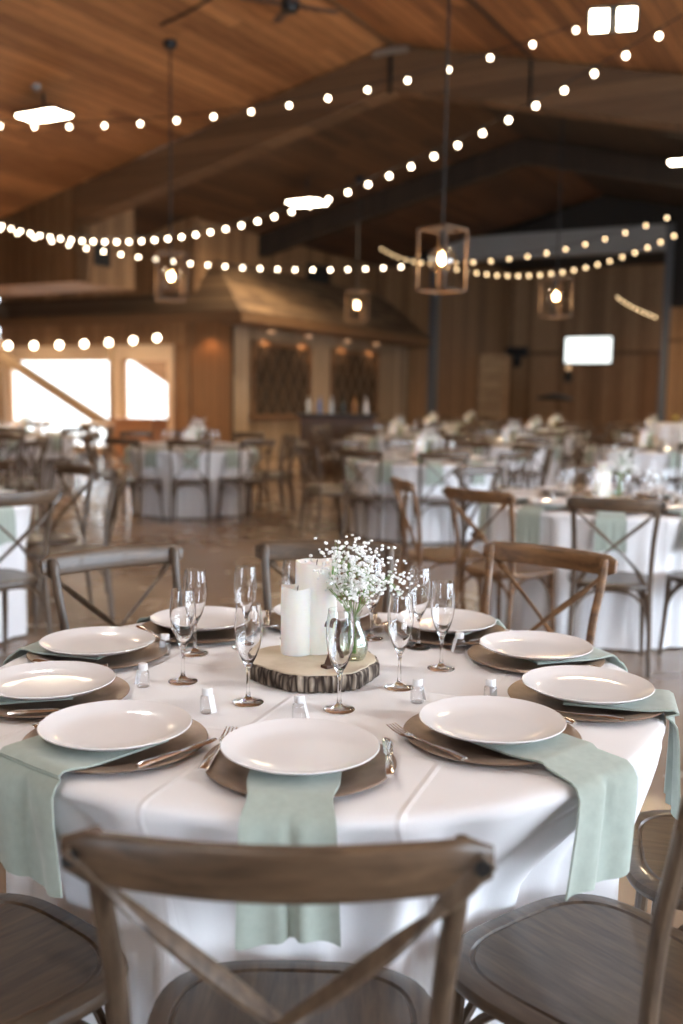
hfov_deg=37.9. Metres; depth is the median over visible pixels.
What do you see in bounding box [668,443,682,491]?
chair
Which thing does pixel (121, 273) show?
wall
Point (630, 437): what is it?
champagne flute
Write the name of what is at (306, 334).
lamp
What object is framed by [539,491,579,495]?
charger plate
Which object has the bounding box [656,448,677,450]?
dinner plate
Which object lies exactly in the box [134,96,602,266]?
ceiling
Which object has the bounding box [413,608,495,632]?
dinner plate
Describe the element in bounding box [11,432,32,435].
wood slice
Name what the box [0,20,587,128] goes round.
string lights
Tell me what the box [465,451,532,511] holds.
chair
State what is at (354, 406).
bottle
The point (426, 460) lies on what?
dinner plate
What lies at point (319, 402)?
bottle
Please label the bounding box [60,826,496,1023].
chair
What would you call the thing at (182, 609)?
bowl
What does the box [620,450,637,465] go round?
napkin
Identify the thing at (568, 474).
champagne flute
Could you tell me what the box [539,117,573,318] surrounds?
pendant lantern
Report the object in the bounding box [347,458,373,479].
napkin
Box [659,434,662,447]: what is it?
champagne flute
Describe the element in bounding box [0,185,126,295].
wall
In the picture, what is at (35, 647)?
napkin
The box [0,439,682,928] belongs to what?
floor
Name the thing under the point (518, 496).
dinner plate
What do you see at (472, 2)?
trim
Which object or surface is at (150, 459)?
napkin
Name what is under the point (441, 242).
socket
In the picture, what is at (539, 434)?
chair
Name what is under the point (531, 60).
trim
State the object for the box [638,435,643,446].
pillar candle
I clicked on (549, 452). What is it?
chair
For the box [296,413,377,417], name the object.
countertop
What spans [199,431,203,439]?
bowl
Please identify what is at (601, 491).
pillar candle
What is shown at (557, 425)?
chair
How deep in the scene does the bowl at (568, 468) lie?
6.24 m
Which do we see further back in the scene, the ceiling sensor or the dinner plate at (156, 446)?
the ceiling sensor
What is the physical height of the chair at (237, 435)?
0.898 m
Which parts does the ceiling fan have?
blade, blade, motor, blade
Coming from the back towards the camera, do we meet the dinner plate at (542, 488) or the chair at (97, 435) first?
the chair at (97, 435)
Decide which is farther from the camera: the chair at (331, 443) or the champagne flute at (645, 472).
the chair at (331, 443)
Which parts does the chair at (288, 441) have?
leg, leg, seat, leg, rail, leg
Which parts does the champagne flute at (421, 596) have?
stem and foot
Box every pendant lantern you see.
[155,39,186,301]
[346,176,368,321]
[415,0,468,293]
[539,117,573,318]
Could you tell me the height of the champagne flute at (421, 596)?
0.203 m
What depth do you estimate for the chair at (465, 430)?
15.87 m
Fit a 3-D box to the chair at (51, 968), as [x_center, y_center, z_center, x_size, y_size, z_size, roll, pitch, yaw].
[-0.637,0.736,1.543,0.485,0.898,0.562,6,9,39]
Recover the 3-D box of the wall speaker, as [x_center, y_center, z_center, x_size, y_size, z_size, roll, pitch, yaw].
[6.403,-5.755,37.007,1.000,0.725,0.300,5,8,29]
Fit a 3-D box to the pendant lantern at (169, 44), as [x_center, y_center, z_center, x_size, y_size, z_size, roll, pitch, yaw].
[-2.277,-4.519,13.273,0.372,3.347,0.372,-1,7,-20]
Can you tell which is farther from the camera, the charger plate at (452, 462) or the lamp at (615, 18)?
the lamp at (615, 18)
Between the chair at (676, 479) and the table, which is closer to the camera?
the chair at (676, 479)
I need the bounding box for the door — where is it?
[638,355,659,428]
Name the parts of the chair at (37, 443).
seat, leg, rail, leg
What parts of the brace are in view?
post, post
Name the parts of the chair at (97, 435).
leg, rail, leg, seat, leg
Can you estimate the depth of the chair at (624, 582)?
4.95 m
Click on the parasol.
(553, 396)
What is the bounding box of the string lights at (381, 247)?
[381,247,430,264]
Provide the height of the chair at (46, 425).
0.898 m
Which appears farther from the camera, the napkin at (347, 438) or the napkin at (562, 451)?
the napkin at (347, 438)
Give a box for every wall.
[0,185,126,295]
[0,215,199,346]
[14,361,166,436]
[92,208,134,289]
[184,216,511,430]
[380,195,682,425]
[508,264,664,438]
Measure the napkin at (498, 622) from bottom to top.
0.211 m
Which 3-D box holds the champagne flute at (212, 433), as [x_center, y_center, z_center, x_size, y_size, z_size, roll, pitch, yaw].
[-1.484,-0.829,11.454,0.063,0.203,0.063,0,7,-6]
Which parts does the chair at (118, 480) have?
leg, leg, seat, leg, leg, rail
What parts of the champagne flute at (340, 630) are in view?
stem and foot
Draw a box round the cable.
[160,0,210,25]
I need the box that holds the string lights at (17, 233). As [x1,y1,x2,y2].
[0,225,401,271]
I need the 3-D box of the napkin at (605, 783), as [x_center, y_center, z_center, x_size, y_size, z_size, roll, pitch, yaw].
[0.336,0.505,1.741,0.200,0.198,0.314,-5,9,-41]
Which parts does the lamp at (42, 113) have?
lamp panel, stem, lamp panel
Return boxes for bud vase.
[349,611,367,660]
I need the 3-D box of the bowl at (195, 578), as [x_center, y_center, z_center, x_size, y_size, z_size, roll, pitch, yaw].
[-0.350,0.203,2.379,0.057,0.129,0.057,-4,8,-38]
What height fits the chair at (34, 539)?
0.898 m
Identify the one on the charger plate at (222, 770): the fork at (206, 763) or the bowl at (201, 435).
the fork at (206, 763)
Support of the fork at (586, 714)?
on the charger plate at (518, 689)
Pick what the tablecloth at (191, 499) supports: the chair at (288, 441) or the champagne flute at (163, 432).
the champagne flute at (163, 432)
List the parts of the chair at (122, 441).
leg, rail, leg, leg, seat, leg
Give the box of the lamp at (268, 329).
[267,328,275,331]
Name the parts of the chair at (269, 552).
leg, rail, leg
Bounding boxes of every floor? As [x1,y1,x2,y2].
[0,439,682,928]
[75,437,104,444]
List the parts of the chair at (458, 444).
rail, leg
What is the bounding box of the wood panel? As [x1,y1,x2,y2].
[133,361,166,383]
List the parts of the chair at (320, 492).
leg, rail, leg, seat, leg, leg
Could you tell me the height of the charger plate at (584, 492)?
0.014 m
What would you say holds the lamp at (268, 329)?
attached to the bar
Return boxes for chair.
[0,428,29,490]
[0,434,25,491]
[0,436,50,523]
[0,439,48,528]
[0,443,4,455]
[0,461,15,489]
[0,489,62,652]
[0,893,128,1023]
[26,463,99,615]
[28,422,49,432]
[29,471,125,633]
[38,543,182,630]
[45,427,91,493]
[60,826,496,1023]
[74,423,100,484]
[75,425,113,488]
[80,435,133,517]
[84,432,131,510]
[103,438,163,523]
[118,431,152,493]
[166,440,211,524]
[174,431,208,439]
[217,439,275,522]
[233,432,264,489]
[248,437,300,516]
[253,434,296,510]
[255,540,399,612]
[294,445,357,539]
[295,441,349,531]
[311,427,348,483]
[315,426,347,482]
[328,440,363,522]
[337,449,401,543]
[346,430,376,489]
[352,425,378,435]
[373,422,389,432]
[379,420,396,433]
[384,440,415,454]
[390,476,485,612]
[410,452,469,547]
[411,426,436,434]
[416,424,441,436]
[425,431,446,451]
[436,417,450,421]
[442,486,554,632]
[444,435,474,454]
[446,419,465,426]
[451,796,682,1023]
[452,465,504,594]
[454,441,492,456]
[455,428,471,440]
[463,422,480,439]
[465,427,480,441]
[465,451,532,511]
[467,424,483,436]
[472,417,489,421]
[472,430,500,441]
[477,419,503,441]
[479,425,499,441]
[481,541,618,645]
[491,444,539,490]
[497,421,510,430]
[498,448,553,491]
[507,437,551,488]
[510,429,534,438]
[536,425,553,431]
[536,432,565,459]
[556,424,579,464]
[559,434,603,481]
[561,430,587,483]
[566,496,666,677]
[570,465,634,493]
[571,427,595,464]
[573,422,591,427]
[574,429,608,480]
[579,424,610,451]
[591,423,614,444]
[596,440,640,493]
[610,422,627,440]
[613,427,630,440]
[619,430,639,441]
[625,425,647,439]
[626,810,682,931]
[657,571,682,655]
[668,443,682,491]
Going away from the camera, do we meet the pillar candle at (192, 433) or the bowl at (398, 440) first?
the bowl at (398, 440)
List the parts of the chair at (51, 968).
leg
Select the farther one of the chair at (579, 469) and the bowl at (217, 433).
the bowl at (217, 433)
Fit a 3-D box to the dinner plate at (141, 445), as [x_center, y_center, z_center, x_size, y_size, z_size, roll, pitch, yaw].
[-2.232,-0.758,11.351,0.267,0.021,0.267,5,8,31]
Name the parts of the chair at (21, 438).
rail, leg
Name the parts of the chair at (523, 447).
seat, leg, rail, leg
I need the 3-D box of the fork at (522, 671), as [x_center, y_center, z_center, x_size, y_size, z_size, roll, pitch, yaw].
[0.484,0.353,2.236,0.198,0.010,0.024,-1,7,-20]
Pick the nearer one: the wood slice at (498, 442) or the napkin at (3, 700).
the napkin at (3, 700)
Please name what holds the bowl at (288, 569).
on the champagne flute at (288, 569)
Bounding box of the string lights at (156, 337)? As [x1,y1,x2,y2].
[0,333,159,348]
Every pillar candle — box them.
[15,421,19,427]
[19,418,25,427]
[188,426,195,439]
[281,584,309,656]
[295,558,336,654]
[388,425,391,434]
[390,421,395,434]
[413,441,416,455]
[416,435,425,451]
[503,426,509,441]
[592,471,605,496]
[596,461,611,495]
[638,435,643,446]
[640,430,646,446]
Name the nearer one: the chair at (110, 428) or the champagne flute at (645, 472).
the champagne flute at (645, 472)
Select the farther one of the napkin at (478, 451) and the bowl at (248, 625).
the napkin at (478, 451)
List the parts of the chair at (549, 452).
leg, rail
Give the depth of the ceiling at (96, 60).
13.61 m
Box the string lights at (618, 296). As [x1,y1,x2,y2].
[617,296,655,317]
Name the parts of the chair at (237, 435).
rail, leg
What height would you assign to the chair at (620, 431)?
0.898 m
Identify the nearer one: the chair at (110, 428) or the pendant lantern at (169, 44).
the pendant lantern at (169, 44)
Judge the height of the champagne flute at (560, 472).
0.203 m
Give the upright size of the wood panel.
2.700 m
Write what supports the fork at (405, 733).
on the charger plate at (477, 754)
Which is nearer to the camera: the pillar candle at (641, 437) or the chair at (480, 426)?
the pillar candle at (641, 437)
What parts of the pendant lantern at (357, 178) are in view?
frame, cord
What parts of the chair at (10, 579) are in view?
leg, seat, rail, leg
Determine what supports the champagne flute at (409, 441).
on the tablecloth at (435, 521)
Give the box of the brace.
[0,339,114,457]
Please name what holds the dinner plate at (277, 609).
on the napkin
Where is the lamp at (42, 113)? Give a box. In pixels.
[13,94,74,121]
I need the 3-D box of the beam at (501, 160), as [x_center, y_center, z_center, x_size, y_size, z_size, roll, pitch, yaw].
[0.896,-6.540,21.072,6.155,1.909,0.300,5,8,29]
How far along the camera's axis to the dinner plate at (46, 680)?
2.06 m
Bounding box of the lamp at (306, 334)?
[304,333,312,336]
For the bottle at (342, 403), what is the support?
on the bar counter at (338, 423)
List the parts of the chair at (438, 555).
leg, rail, leg, seat, leg, leg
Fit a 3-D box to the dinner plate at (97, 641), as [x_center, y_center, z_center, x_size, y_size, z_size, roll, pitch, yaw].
[-0.575,0.310,2.351,0.267,0.021,0.267,5,8,29]
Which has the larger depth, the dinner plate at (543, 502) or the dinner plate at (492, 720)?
the dinner plate at (543, 502)
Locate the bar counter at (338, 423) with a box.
[296,413,377,474]
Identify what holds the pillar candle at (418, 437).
on the wood slice at (413, 458)
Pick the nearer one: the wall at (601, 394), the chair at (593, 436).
the chair at (593, 436)
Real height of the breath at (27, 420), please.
0.311 m
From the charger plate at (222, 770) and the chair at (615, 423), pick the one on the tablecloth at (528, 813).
the charger plate at (222, 770)
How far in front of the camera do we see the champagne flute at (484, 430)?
13.84 m
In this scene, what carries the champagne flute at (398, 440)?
on the tablecloth at (435, 521)
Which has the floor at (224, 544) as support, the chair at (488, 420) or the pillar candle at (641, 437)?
the chair at (488, 420)
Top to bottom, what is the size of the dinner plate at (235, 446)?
0.021 m
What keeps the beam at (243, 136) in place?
attached to the wall at (28, 265)
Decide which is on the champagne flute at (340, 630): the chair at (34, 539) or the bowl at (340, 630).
the bowl at (340, 630)
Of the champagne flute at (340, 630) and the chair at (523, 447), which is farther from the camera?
the chair at (523, 447)
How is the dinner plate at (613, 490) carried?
on the napkin
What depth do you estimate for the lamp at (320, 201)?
19.32 m
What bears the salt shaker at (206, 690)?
on the tablecloth at (528, 813)
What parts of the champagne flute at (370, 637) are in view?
stem and foot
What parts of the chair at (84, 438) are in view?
rail, leg, seat, leg, leg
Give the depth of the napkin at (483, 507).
6.02 m
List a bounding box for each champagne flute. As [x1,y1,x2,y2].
[24,422,27,435]
[32,421,35,434]
[38,421,41,430]
[161,430,165,444]
[168,587,197,685]
[169,431,173,447]
[182,431,186,439]
[183,568,207,656]
[199,431,203,448]
[210,431,214,444]
[215,431,219,445]
[232,565,256,649]
[232,602,263,706]
[280,559,298,638]
[323,607,354,713]
[359,559,382,640]
[384,592,413,691]
[391,425,394,438]
[391,439,396,452]
[396,439,399,457]
[400,440,404,457]
[406,566,430,650]
[407,438,411,455]
[413,425,416,436]
[414,441,420,461]
[427,580,454,671]
[433,441,437,451]
[440,439,445,451]
[449,441,454,460]
[483,429,486,441]
[489,430,492,441]
[493,429,496,443]
[501,430,505,444]
[528,430,531,444]
[557,468,565,499]
[564,470,572,497]
[565,467,574,498]
[588,466,595,494]
[590,472,599,496]
[615,467,624,494]
[620,473,629,498]
[621,433,624,448]
[628,434,632,441]
[642,469,650,498]
[644,435,648,450]
[649,473,658,498]
[658,471,667,500]
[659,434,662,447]
[662,435,665,447]
[670,435,673,447]
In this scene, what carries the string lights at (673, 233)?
hanging from the ceiling at (384, 137)
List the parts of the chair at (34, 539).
leg, leg, seat, rail, leg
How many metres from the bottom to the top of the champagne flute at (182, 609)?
0.203 m
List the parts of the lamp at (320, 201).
lamp panel, stem, lamp panel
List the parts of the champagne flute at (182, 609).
stem and foot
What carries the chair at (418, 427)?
on the floor at (224, 544)
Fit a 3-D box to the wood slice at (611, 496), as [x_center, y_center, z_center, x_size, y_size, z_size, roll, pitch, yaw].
[1.617,-0.075,6.082,0.297,0.040,0.298,0,7,-9]
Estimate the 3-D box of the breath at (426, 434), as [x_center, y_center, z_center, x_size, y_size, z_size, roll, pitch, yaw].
[0.888,-0.724,9.946,0.200,0.311,0.207,7,9,44]
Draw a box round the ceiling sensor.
[31,83,40,90]
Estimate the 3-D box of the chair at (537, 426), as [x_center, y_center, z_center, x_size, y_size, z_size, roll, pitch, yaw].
[3.628,-1.134,18.295,0.485,0.898,0.562,3,7,19]
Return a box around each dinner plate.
[0,491,15,492]
[0,661,115,700]
[37,700,191,751]
[38,433,55,435]
[39,626,154,656]
[140,444,156,446]
[150,606,235,630]
[151,445,173,447]
[180,446,202,448]
[210,446,231,448]
[213,442,229,444]
[220,718,379,775]
[226,445,247,447]
[273,601,369,618]
[382,457,408,460]
[383,452,397,454]
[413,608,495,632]
[417,459,443,461]
[419,696,566,744]
[452,459,475,461]
[469,457,489,459]
[479,630,592,660]
[501,489,542,494]
[513,494,540,499]
[522,665,654,704]
[528,499,566,506]
[534,486,574,491]
[584,487,621,492]
[636,490,677,495]
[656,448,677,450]
[665,504,682,510]
[672,495,682,499]
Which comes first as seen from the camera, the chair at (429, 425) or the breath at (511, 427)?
the breath at (511, 427)
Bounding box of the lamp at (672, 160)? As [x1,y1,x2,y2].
[666,149,682,164]
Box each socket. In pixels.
[169,255,172,269]
[439,231,444,250]
[554,278,557,290]
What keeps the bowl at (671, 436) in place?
on the champagne flute at (671, 436)
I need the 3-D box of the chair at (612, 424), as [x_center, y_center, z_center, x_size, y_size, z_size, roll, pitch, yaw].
[5.489,-1.439,21.195,0.562,0.898,0.485,1,7,0]
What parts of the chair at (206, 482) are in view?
leg, leg, rail, seat, leg, leg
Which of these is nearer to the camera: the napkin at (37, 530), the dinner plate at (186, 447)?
the napkin at (37, 530)
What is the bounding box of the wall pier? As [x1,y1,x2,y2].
[477,354,509,428]
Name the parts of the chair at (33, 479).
seat, leg, leg, rail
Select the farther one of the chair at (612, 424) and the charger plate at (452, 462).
the chair at (612, 424)
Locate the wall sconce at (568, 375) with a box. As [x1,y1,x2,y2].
[564,365,571,381]
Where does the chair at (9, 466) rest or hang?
on the floor at (224, 544)
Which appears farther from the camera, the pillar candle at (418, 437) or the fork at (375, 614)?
the pillar candle at (418, 437)
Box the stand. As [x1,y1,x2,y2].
[321,621,332,668]
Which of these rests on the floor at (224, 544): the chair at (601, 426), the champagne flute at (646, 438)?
the chair at (601, 426)
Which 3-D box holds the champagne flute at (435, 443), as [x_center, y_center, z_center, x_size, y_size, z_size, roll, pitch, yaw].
[0.918,-0.591,9.739,0.063,0.203,0.063,2,7,6]
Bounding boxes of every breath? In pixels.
[21,411,35,431]
[189,418,208,439]
[304,534,422,653]
[392,414,404,433]
[420,424,440,451]
[429,412,438,419]
[505,418,519,440]
[531,416,541,431]
[552,412,561,423]
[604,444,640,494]
[644,423,660,445]
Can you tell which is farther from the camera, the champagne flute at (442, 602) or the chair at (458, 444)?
the chair at (458, 444)
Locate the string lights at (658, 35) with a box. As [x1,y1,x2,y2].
[1,14,682,243]
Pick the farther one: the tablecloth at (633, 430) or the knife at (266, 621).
the tablecloth at (633, 430)
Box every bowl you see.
[169,431,173,439]
[169,587,195,645]
[183,568,206,621]
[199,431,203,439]
[215,431,219,440]
[234,565,256,603]
[234,602,262,664]
[282,559,298,584]
[326,607,354,670]
[361,559,382,608]
[387,592,413,651]
[396,439,399,450]
[408,566,430,616]
[415,441,420,452]
[430,580,454,634]
[449,441,454,451]
[501,430,505,438]
[557,468,565,488]
[567,467,574,482]
[588,466,595,485]
[615,467,624,485]
[621,433,624,440]
[642,469,650,488]
[644,435,648,443]
[670,435,673,443]
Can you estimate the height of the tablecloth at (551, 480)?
0.735 m
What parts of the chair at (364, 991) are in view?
leg, rail, seat, leg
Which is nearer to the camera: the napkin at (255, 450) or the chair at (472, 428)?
the napkin at (255, 450)
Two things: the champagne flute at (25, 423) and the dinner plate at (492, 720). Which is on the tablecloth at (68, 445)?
the champagne flute at (25, 423)
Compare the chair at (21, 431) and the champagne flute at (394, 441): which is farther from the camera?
the chair at (21, 431)
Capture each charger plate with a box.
[0,676,129,717]
[22,719,207,772]
[26,641,167,668]
[141,621,263,642]
[203,743,396,796]
[263,612,380,631]
[382,460,411,462]
[384,624,504,644]
[403,714,581,765]
[446,461,473,463]
[467,643,604,672]
[507,679,663,721]
[514,501,530,503]
[523,503,570,510]
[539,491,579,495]
[580,491,628,495]
[581,510,639,514]
[631,494,674,499]
[661,512,681,515]
[666,499,679,503]
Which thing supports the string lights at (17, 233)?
hanging from the ceiling at (384, 137)
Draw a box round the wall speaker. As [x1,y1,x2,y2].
[506,347,527,366]
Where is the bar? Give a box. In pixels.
[0,260,429,459]
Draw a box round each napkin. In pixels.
[0,507,16,545]
[0,697,72,704]
[0,735,168,897]
[3,640,104,664]
[7,440,19,451]
[35,505,38,533]
[40,435,60,450]
[124,446,137,464]
[136,615,198,631]
[144,448,168,467]
[184,448,198,468]
[212,448,237,468]
[233,447,257,465]
[235,769,341,949]
[345,436,357,448]
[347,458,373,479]
[368,437,378,450]
[376,460,402,483]
[397,429,404,434]
[422,461,442,485]
[447,619,505,634]
[453,461,484,484]
[471,733,637,900]
[472,447,482,455]
[475,460,498,481]
[478,500,527,535]
[515,505,566,543]
[529,646,627,671]
[546,445,559,461]
[553,443,563,458]
[555,437,561,443]
[563,689,680,817]
[586,447,611,463]
[593,511,626,552]
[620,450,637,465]
[659,450,681,468]
[663,511,682,515]
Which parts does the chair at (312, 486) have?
rail, leg, seat, leg, leg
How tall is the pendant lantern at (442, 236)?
3.378 m
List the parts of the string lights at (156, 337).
bulb, bulb, bulb, bulb, bulb, bulb, bulb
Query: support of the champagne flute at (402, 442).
on the tablecloth at (435, 521)
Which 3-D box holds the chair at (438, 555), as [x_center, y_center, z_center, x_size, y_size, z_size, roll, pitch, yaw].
[0.569,0.247,5.936,0.562,0.898,0.485,0,7,-10]
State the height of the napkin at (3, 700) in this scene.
0.211 m
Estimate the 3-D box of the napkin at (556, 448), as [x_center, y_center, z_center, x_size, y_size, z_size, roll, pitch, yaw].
[2.780,-0.792,13.356,0.273,0.213,0.170,6,9,40]
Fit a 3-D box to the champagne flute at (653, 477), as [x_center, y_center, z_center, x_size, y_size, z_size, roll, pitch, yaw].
[1.829,-0.125,5.841,0.063,0.203,0.063,0,7,-6]
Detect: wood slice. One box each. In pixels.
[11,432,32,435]
[250,645,379,692]
[385,435,402,437]
[407,455,418,460]
[497,441,515,444]
[583,495,631,498]
[633,446,656,449]
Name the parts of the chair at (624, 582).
leg, seat, rail, leg, leg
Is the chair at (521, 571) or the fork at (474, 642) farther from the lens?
the chair at (521, 571)
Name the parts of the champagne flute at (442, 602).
stem and foot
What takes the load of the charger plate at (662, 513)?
on the tablecloth at (618, 624)
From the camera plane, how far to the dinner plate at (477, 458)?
9.77 m
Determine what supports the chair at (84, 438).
on the floor at (224, 544)
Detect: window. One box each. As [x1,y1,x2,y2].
[0,344,173,454]
[9,358,107,449]
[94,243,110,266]
[123,358,168,428]
[306,262,329,284]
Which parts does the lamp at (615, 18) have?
lamp panel, lamp panel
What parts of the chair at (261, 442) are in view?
leg, leg, seat, leg, rail, leg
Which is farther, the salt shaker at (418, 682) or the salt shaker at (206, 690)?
the salt shaker at (418, 682)
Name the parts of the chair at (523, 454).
leg, rail, leg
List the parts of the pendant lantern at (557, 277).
frame, cord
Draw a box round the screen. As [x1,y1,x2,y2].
[563,335,613,364]
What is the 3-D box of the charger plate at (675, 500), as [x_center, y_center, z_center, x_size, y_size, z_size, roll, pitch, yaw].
[2.169,-0.058,6.128,0.324,0.014,0.324,4,7,27]
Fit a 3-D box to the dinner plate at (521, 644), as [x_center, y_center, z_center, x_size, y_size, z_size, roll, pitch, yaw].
[0.464,0.324,2.378,0.267,0.021,0.267,2,7,13]
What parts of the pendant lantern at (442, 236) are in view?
filament bulb, glass globe, frame, cord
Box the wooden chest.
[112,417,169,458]
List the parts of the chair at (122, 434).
leg, rail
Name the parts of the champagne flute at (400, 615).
stem and foot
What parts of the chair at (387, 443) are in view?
rail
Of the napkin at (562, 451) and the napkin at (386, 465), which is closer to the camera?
the napkin at (386, 465)
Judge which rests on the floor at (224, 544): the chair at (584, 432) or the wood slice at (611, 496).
the chair at (584, 432)
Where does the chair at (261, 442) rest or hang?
on the floor at (224, 544)
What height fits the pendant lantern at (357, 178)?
2.827 m
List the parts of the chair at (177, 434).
rail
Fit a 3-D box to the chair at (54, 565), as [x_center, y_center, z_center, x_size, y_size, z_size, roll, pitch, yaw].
[-0.547,0.578,2.913,0.485,0.898,0.562,-5,9,-41]
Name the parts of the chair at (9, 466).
rail, leg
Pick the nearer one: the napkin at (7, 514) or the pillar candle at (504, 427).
the napkin at (7, 514)
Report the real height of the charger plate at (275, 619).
0.014 m
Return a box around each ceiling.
[0,0,682,218]
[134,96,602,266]
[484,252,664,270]
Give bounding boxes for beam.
[75,45,400,224]
[258,139,526,257]
[392,45,682,132]
[437,223,666,262]
[522,138,682,188]
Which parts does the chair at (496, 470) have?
leg, seat, rail, leg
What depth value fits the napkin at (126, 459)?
11.27 m
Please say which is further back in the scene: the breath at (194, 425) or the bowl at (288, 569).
the breath at (194, 425)
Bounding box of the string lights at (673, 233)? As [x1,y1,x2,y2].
[446,232,674,277]
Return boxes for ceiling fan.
[245,0,339,23]
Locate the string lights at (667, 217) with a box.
[437,214,668,263]
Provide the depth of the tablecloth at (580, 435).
20.68 m
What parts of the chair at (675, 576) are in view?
leg, seat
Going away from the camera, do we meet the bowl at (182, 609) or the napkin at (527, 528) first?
the bowl at (182, 609)
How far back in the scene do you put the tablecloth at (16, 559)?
5.52 m
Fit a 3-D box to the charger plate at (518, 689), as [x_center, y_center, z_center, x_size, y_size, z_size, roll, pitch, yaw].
[0.507,0.386,2.059,0.324,0.014,0.324,-5,9,-43]
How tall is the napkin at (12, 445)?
0.213 m
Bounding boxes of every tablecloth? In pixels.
[0,434,76,490]
[0,505,31,641]
[0,611,665,1023]
[129,446,253,517]
[347,436,438,480]
[348,456,496,541]
[396,429,465,451]
[442,423,497,441]
[456,444,562,488]
[483,492,682,650]
[488,435,574,464]
[536,429,588,464]
[585,447,682,494]
[613,430,648,442]
[652,423,682,447]
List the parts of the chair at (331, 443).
leg, seat, rail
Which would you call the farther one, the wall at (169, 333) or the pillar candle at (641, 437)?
the wall at (169, 333)
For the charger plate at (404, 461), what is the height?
0.014 m
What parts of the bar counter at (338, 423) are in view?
panel, panel, panel, panel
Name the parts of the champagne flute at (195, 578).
stem and foot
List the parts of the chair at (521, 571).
leg, rail, leg, seat, leg, leg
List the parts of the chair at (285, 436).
leg, seat, leg, rail, leg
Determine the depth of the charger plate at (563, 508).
5.62 m
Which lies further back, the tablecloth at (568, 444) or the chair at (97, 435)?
the tablecloth at (568, 444)
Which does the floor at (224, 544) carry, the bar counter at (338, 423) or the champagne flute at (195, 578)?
the bar counter at (338, 423)
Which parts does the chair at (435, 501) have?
leg, leg, seat, rail, leg, leg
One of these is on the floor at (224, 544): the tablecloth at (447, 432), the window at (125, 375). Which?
the tablecloth at (447, 432)
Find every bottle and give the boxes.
[159,633,168,655]
[306,396,310,412]
[318,396,321,413]
[329,396,333,413]
[341,396,344,413]
[352,397,356,413]
[364,397,367,413]
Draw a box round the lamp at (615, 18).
[587,3,638,34]
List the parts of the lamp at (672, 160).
lamp panel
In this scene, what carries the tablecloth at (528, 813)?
on the round table
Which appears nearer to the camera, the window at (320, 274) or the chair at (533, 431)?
the chair at (533, 431)
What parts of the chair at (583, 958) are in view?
leg, seat, leg, rail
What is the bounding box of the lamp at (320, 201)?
[284,179,328,206]
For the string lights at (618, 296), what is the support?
attached to the wall at (601, 394)
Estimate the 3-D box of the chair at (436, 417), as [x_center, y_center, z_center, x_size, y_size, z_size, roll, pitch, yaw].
[2.714,-1.977,25.456,0.485,0.898,0.562,-2,7,-26]
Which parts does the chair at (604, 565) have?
leg, rail, leg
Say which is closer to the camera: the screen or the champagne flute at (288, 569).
the champagne flute at (288, 569)
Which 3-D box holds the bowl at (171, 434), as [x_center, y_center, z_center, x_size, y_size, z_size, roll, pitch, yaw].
[-1.937,-0.865,11.380,0.057,0.129,0.057,1,7,0]
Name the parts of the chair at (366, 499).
leg, rail, leg, seat, leg, leg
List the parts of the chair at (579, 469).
rail, leg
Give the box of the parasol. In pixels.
[536,393,572,399]
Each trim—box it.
[325,0,392,44]
[373,44,408,57]
[387,55,392,93]
[426,248,440,427]
[468,0,532,58]
[528,59,532,106]
[528,350,659,354]
[669,338,682,342]
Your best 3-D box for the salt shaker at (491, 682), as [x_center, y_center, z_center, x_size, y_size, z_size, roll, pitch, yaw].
[0.307,0.366,2.045,0.028,0.050,0.033,5,8,32]
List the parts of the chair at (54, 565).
leg, rail, leg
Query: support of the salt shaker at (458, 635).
on the tablecloth at (528, 813)
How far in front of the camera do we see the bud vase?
2.21 m
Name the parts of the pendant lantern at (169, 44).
cord, frame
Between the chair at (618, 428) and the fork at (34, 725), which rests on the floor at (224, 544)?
the chair at (618, 428)
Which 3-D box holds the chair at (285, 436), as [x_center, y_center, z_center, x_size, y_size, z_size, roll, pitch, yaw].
[-0.837,-0.485,12.060,0.562,0.898,0.485,-2,7,-23]
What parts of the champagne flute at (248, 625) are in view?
stem and foot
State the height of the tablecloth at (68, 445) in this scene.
0.735 m
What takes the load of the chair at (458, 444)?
on the floor at (224, 544)
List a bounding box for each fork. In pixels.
[30,699,119,727]
[198,726,236,770]
[373,612,378,627]
[387,723,467,760]
[465,630,508,643]
[516,665,596,672]
[555,710,624,720]
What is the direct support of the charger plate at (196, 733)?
on the tablecloth at (528, 813)
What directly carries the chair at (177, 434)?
on the floor at (224, 544)
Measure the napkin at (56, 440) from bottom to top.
0.213 m
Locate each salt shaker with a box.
[134,662,149,687]
[200,686,216,713]
[292,694,308,717]
[410,677,426,703]
[451,632,464,653]
[483,677,496,695]
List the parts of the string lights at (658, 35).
bulb, bulb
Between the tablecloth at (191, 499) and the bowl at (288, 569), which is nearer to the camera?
the bowl at (288, 569)
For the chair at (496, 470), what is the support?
on the floor at (224, 544)
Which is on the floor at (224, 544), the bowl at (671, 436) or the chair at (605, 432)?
the chair at (605, 432)
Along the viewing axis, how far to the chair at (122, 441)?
10.54 m
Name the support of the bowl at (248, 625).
on the champagne flute at (248, 625)
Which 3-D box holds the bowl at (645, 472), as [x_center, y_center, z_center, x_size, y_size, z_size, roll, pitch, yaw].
[1.891,-0.201,6.183,0.057,0.129,0.057,1,7,0]
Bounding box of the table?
[11,420,113,459]
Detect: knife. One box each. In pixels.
[8,708,61,714]
[33,659,51,661]
[135,738,216,767]
[136,625,169,640]
[263,609,271,624]
[382,737,394,776]
[564,717,576,724]
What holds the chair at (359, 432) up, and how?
on the floor at (224, 544)

